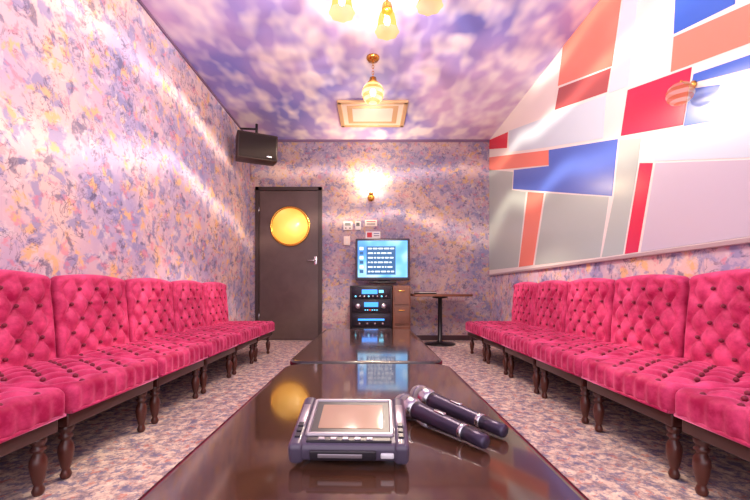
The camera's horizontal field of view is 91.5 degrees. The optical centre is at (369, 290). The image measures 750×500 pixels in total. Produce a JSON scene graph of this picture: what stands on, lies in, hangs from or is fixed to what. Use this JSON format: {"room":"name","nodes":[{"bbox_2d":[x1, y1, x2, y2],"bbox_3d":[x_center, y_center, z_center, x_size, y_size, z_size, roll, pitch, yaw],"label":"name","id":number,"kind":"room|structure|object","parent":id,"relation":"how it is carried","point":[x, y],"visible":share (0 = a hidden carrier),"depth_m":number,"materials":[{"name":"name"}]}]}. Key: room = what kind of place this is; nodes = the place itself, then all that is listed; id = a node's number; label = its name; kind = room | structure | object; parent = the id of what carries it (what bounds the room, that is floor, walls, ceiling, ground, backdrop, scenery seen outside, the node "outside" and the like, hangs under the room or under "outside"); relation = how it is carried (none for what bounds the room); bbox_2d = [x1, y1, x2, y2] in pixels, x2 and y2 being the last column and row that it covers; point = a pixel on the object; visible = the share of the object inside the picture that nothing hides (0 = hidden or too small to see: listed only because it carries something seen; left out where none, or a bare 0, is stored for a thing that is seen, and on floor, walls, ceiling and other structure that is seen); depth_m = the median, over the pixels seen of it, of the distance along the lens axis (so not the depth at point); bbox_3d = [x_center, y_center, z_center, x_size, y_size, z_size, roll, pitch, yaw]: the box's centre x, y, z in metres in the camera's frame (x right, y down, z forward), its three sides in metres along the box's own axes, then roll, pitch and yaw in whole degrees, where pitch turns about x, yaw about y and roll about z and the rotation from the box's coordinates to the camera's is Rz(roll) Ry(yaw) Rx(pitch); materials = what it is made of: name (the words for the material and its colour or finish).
{"room":"karaoke room","nodes":[
{"label":"karaoke room","id":0,"kind":"room"},
{"bbox_2d":[0,0,249,320],"bbox_3d":[-1.750,-0.695,2.250,0.080,2.910,5.900,0,0,0],"label":"wall","id":1,"kind":"structure","parent":0,"point":[117,160],"depth_m":2.42,"materials":[{"name":"paper"}]},
{"bbox_2d":[137,0,240,127],"bbox_3d":[-1.702,-2.140,2.239,0.015,0.020,5.878,0,0,0],"label":"trim","id":2,"kind":"structure","parent":1,"relation":"attached to","point":[140,2],"depth_m":3.30,"materials":[{"name":"purple"}]},
{"bbox_2d":[235,124,277,165],"bbox_3d":[-1.398,-1.815,4.496,0.470,0.474,0.344,0,0,-24],"label":"loudspeaker","id":3,"kind":"object","parent":1,"relation":"attached to","point":[250,147],"visible":1,"depth_m":4.37,"materials":[{"name":"black plastic"}]},
{"bbox_2d":[141,0,598,138],"bbox_3d":[0.000,-2.180,2.290,3.580,0.060,5.980,0,0,0],"label":"ceiling","id":4,"kind":"structure","parent":0,"point":[283,67],"depth_m":3.35,"materials":[{"name":"purple paint"}]},
{"bbox_2d":[328,0,354,22],"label":"chandelier","id":5,"kind":"object","parent":4,"relation":"hanging from","point":[342,11],"depth_m":2.21,"materials":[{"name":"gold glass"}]},
{"bbox_2d":[362,53,383,104],"bbox_3d":[0.027,-1.936,3.360,0.205,0.428,0.205,0,0,0],"label":"pendant lamp","id":6,"kind":"object","parent":4,"relation":"hanging from","point":[372,91],"visible":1,"depth_m":3.31,"materials":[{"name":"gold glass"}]},
{"bbox_2d":[337,100,408,126],"bbox_3d":[0.030,-2.136,4.420,0.810,0.028,0.630,0,0,0],"label":"ceiling air vent","id":7,"kind":"object","parent":4,"relation":"attached to","point":[352,113],"depth_m":4.37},
{"bbox_2d":[375,0,398,40],"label":"chandelier","id":8,"kind":"object","parent":4,"relation":"hanging from","point":[387,29],"depth_m":2.31,"materials":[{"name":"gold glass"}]},
{"bbox_2d":[416,0,442,15],"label":"chandelier","id":9,"kind":"object","parent":4,"relation":"hanging from","point":[424,7],"depth_m":2.16,"materials":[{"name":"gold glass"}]},
{"bbox_2d":[250,142,489,334],"bbox_3d":[0.000,-0.695,5.240,3.580,2.910,0.080,0,0,0],"label":"wall","id":10,"kind":"structure","parent":0,"point":[434,195],"depth_m":5.20,"materials":[{"name":"paper"}]},
{"bbox_2d":[255,187,321,339],"bbox_3d":[-1.150,-0.386,5.149,0.940,2.170,0.099,0,0,0],"label":"door","id":11,"kind":"structure","parent":10,"relation":"in","point":[288,220],"depth_m":5.16,"materials":[{"name":"dark painted wood"},{"name":"yellow glass"},{"name":"brass"}]},
{"bbox_2d":[344,236,349,245],"bbox_3d":[-0.328,-0.712,5.185,0.090,0.130,0.030,0,0,0],"label":"light switch","id":12,"kind":"object","parent":10,"relation":"attached to","point":[346,238],"visible":1,"depth_m":5.18,"materials":[{"name":"beige plastic"}]},
{"bbox_2d":[343,222,352,229],"bbox_3d":[-0.313,-0.926,5.185,0.130,0.120,0.030,0,0,0],"label":"thermostat","id":13,"kind":"object","parent":10,"relation":"attached to","point":[346,225],"visible":1,"depth_m":5.18,"materials":[{"name":"white plastic"}]},
{"bbox_2d":[355,222,360,229],"bbox_3d":[-0.171,-0.926,5.185,0.080,0.120,0.030,0,0,0],"label":"intercom","id":14,"kind":"object","parent":10,"relation":"attached to","point":[357,224],"visible":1,"depth_m":5.18,"materials":[{"name":"white plastic"}]},
{"bbox_2d":[366,183,375,200],"bbox_3d":[0.014,-1.377,5.101,0.156,0.205,0.198,0,0,0],"label":"wall sconce","id":15,"kind":"object","parent":10,"relation":"attached to","point":[370,187],"visible":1,"depth_m":5.05,"materials":[{"name":"white glass"}]},
{"bbox_2d":[365,220,376,225],"bbox_3d":[0.014,-0.969,5.198,0.170,0.090,0.004,0,0,0],"label":"paper notice","id":16,"kind":"object","parent":10,"relation":"attached to","point":[367,222],"visible":1,"depth_m":5.20,"materials":[{"name":"beige paper"}]},
{"bbox_2d":[366,231,379,238],"bbox_3d":[0.043,-0.798,5.198,0.210,0.100,0.004,0,0,0],"label":"framed notice","id":17,"kind":"object","parent":10,"relation":"attached to","point":[369,234],"visible":0.96,"depth_m":5.20,"materials":[{"name":"white paper"}]},
{"bbox_2d":[278,139,489,141],"bbox_3d":[0.000,-2.135,5.189,3.420,0.030,0.022,0,0,0],"label":"trim","id":18,"kind":"structure","parent":10,"relation":"attached to","point":[279,140],"depth_m":5.18,"materials":[{"name":"purple"}]},
{"bbox_2d":[416,335,477,339],"bbox_3d":[0.525,0.665,5.192,2.370,0.070,0.015,0,0,0],"label":"baseboard","id":19,"kind":"structure","parent":10,"relation":"attached to","point":[422,337],"depth_m":5.18,"materials":[{"name":"black"}]},
{"bbox_2d":[0,340,749,499],"bbox_3d":[0.000,0.730,2.250,3.420,0.060,5.900,0,0,0],"label":"floor","id":20,"kind":"structure","parent":0,"point":[112,460],"depth_m":1.76,"materials":[{"name":"carpet"}]},
{"bbox_2d":[0,387,66,496],"bbox_3d":[-1.380,0.301,1.027,0.623,0.797,0.554,0,0,0],"label":"velvet chair","id":21,"kind":"object","parent":20,"relation":"on","point":[28,416],"visible":1,"depth_m":1.20,"materials":[{"name":"pink fabric"}]},
{"bbox_2d":[0,269,158,479],"bbox_3d":[-1.380,0.301,1.591,0.623,0.797,0.554,0,0,0],"label":"velvet chair","id":22,"kind":"object","parent":20,"relation":"on","point":[91,386],"visible":0.9,"depth_m":1.62,"materials":[{"name":"pink fabric"}]},
{"bbox_2d":[50,274,207,423],"bbox_3d":[-1.380,0.301,2.155,0.623,0.797,0.554,0,0,0],"label":"velvet chair","id":23,"kind":"object","parent":20,"relation":"on","point":[90,316],"visible":0.84,"depth_m":2.06,"materials":[{"name":"pink fabric"}]},
{"bbox_2d":[124,278,238,393],"bbox_3d":[-1.380,0.301,2.719,0.623,0.797,0.554,0,0,0],"label":"velvet chair","id":24,"kind":"object","parent":20,"relation":"on","point":[150,312],"visible":0.77,"depth_m":2.63,"materials":[{"name":"pink fabric"}]},
{"bbox_2d":[171,280,258,374],"bbox_3d":[-1.380,0.301,3.283,0.623,0.797,0.554,0,0,0],"label":"velvet chair","id":25,"kind":"object","parent":20,"relation":"on","point":[188,295],"visible":0.71,"depth_m":3.20,"materials":[{"name":"pink fabric"}]},
{"bbox_2d":[203,282,274,361],"bbox_3d":[-1.380,0.301,3.847,0.623,0.797,0.554,0,0,0],"label":"velvet chair","id":26,"kind":"object","parent":20,"relation":"on","point":[215,295],"visible":0.7,"depth_m":3.77,"materials":[{"name":"pink fabric"}]},
{"bbox_2d":[138,364,588,499],"bbox_3d":[-0.010,0.510,0.945,0.710,0.380,1.350,0,0,0],"label":"coffee table","id":27,"kind":"object","parent":20,"relation":"on","point":[246,457],"visible":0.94,"depth_m":0.68,"materials":[{"name":"black wood"}]},
{"bbox_2d":[288,397,408,464],"bbox_3d":[-0.037,0.275,0.735,0.220,0.080,0.169,0,0,2],"label":"tablet","id":28,"kind":"object","parent":27,"relation":"on","point":[325,429],"visible":1,"depth_m":0.69,"materials":[{"name":"grey plastic"}]},
{"bbox_2d":[396,394,489,448],"bbox_3d":[0.157,0.290,0.844,0.056,0.056,0.277,0,0,-38],"label":"microphone","id":29,"kind":"object","parent":27,"relation":"on","point":[415,409],"visible":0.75,"depth_m":0.81,"materials":[{"name":"grey"}]},
{"bbox_2d":[410,385,507,437],"bbox_3d":[0.212,0.290,0.916,0.056,0.056,0.305,0,0,-36],"label":"microphone","id":30,"kind":"object","parent":27,"relation":"on","point":[427,396],"visible":0.83,"depth_m":0.88,"materials":[{"name":"grey"}]},
{"bbox_2d":[290,329,441,364],"bbox_3d":[-0.018,0.510,2.375,0.720,0.380,1.440,0,0,0],"label":"coffee table","id":31,"kind":"object","parent":20,"relation":"on","point":[332,346],"visible":0.59,"depth_m":2.00,"materials":[{"name":"black wood"}]},
{"bbox_2d":[350,286,391,328],"bbox_3d":[0.015,0.315,4.909,0.550,0.770,0.443,0,0,0],"label":"machine","id":32,"kind":"object","parent":20,"relation":"on","point":[370,306],"visible":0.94,"depth_m":4.71,"materials":[{"name":"black plastic"}]},
{"bbox_2d":[356,238,409,283],"bbox_3d":[0.169,-0.394,4.900,0.710,0.588,0.280,0,0,2],"label":"television","id":33,"kind":"object","parent":32,"relation":"on","point":[382,260],"visible":1,"depth_m":4.77,"materials":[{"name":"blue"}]},
{"bbox_2d":[392,286,409,329],"bbox_3d":[0.410,0.315,4.917,0.230,0.770,0.426,0,0,0],"label":"base cabinet","id":34,"kind":"object","parent":20,"relation":"on","point":[400,294],"visible":0.73,"depth_m":4.72,"materials":[{"name":"brown wood"}]},
{"bbox_2d":[410,294,472,346],"bbox_3d":[0.920,0.370,4.800,0.740,0.660,0.500,0,0,0],"label":"pedestal side table","id":35,"kind":"object","parent":20,"relation":"on","point":[439,342],"visible":0.98,"depth_m":4.71,"materials":[{"name":"brown wood"}]},
{"bbox_2d":[414,291,436,293],"bbox_3d":[0.720,0.023,4.760,0.240,0.034,0.180,0,0,-14],"label":"book","id":36,"kind":"object","parent":35,"relation":"on","point":[416,292],"visible":0.91,"depth_m":4.68,"materials":[{"name":"black paper"}]},
{"bbox_2d":[465,282,536,361],"bbox_3d":[1.380,0.301,3.847,0.623,0.797,0.554,0,0,0],"label":"velvet chair","id":37,"kind":"object","parent":20,"relation":"on","point":[524,295],"visible":0.62,"depth_m":3.77,"materials":[{"name":"pink fabric"}]},
{"bbox_2d":[481,280,568,374],"bbox_3d":[1.380,0.301,3.283,0.623,0.797,0.554,0,0,0],"label":"velvet chair","id":38,"kind":"object","parent":20,"relation":"on","point":[551,295],"visible":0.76,"depth_m":3.20,"materials":[{"name":"pink fabric"}]},
{"bbox_2d":[501,278,615,393],"bbox_3d":[1.380,0.301,2.719,0.623,0.797,0.554,0,0,0],"label":"velvet chair","id":39,"kind":"object","parent":20,"relation":"on","point":[589,312],"visible":0.72,"depth_m":2.63,"materials":[{"name":"pink fabric"}]},
{"bbox_2d":[532,274,689,423],"bbox_3d":[1.380,0.301,2.155,0.623,0.797,0.554,0,0,0],"label":"velvet chair","id":40,"kind":"object","parent":20,"relation":"on","point":[649,316],"visible":0.82,"depth_m":2.06,"materials":[{"name":"pink fabric"}]},
{"bbox_2d":[581,269,749,479],"bbox_3d":[1.380,0.301,1.591,0.623,0.797,0.554,0,0,0],"label":"velvet chair","id":41,"kind":"object","parent":20,"relation":"on","point":[717,332],"visible":0.88,"depth_m":1.59,"materials":[{"name":"pink fabric"}]},
{"bbox_2d":[673,387,749,496],"bbox_3d":[1.380,0.301,1.027,0.623,0.797,0.554,0,0,0],"label":"velvet chair","id":42,"kind":"object","parent":20,"relation":"on","point":[719,417],"visible":1,"depth_m":1.18,"materials":[{"name":"pink fabric"}]},
{"bbox_2d":[490,243,749,320],"bbox_3d":[1.750,-0.695,2.250,0.080,2.910,5.900,0,0,0],"label":"wall","id":43,"kind":"structure","parent":0,"point":[689,264],"depth_m":2.42,"materials":[{"name":"paper"}]},
{"bbox_2d":[489,0,749,273],"bbox_3d":[1.703,-1.194,2.248,0.014,1.909,5.895,0,0,0],"label":"wall mural","id":44,"kind":"object","parent":43,"relation":"attached to","point":[594,160],"visible":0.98,"depth_m":2.38,"materials":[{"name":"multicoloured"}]},
{"bbox_2d":[666,80,696,105],"bbox_3d":[1.631,-1.042,1.915,0.128,0.130,0.121,0,0,0],"label":"wall lamp","id":45,"kind":"object","parent":44,"relation":"attached to","point":[691,85],"visible":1,"depth_m":1.90,"materials":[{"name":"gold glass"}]},
{"bbox_2d":[489,237,749,275],"bbox_3d":[1.695,-0.226,2.250,0.028,0.024,5.860,0,0,0],"label":"trim","id":46,"kind":"structure","parent":43,"relation":"attached to","point":[743,240],"depth_m":2.18,"materials":[{"name":"grey"}]}
]}

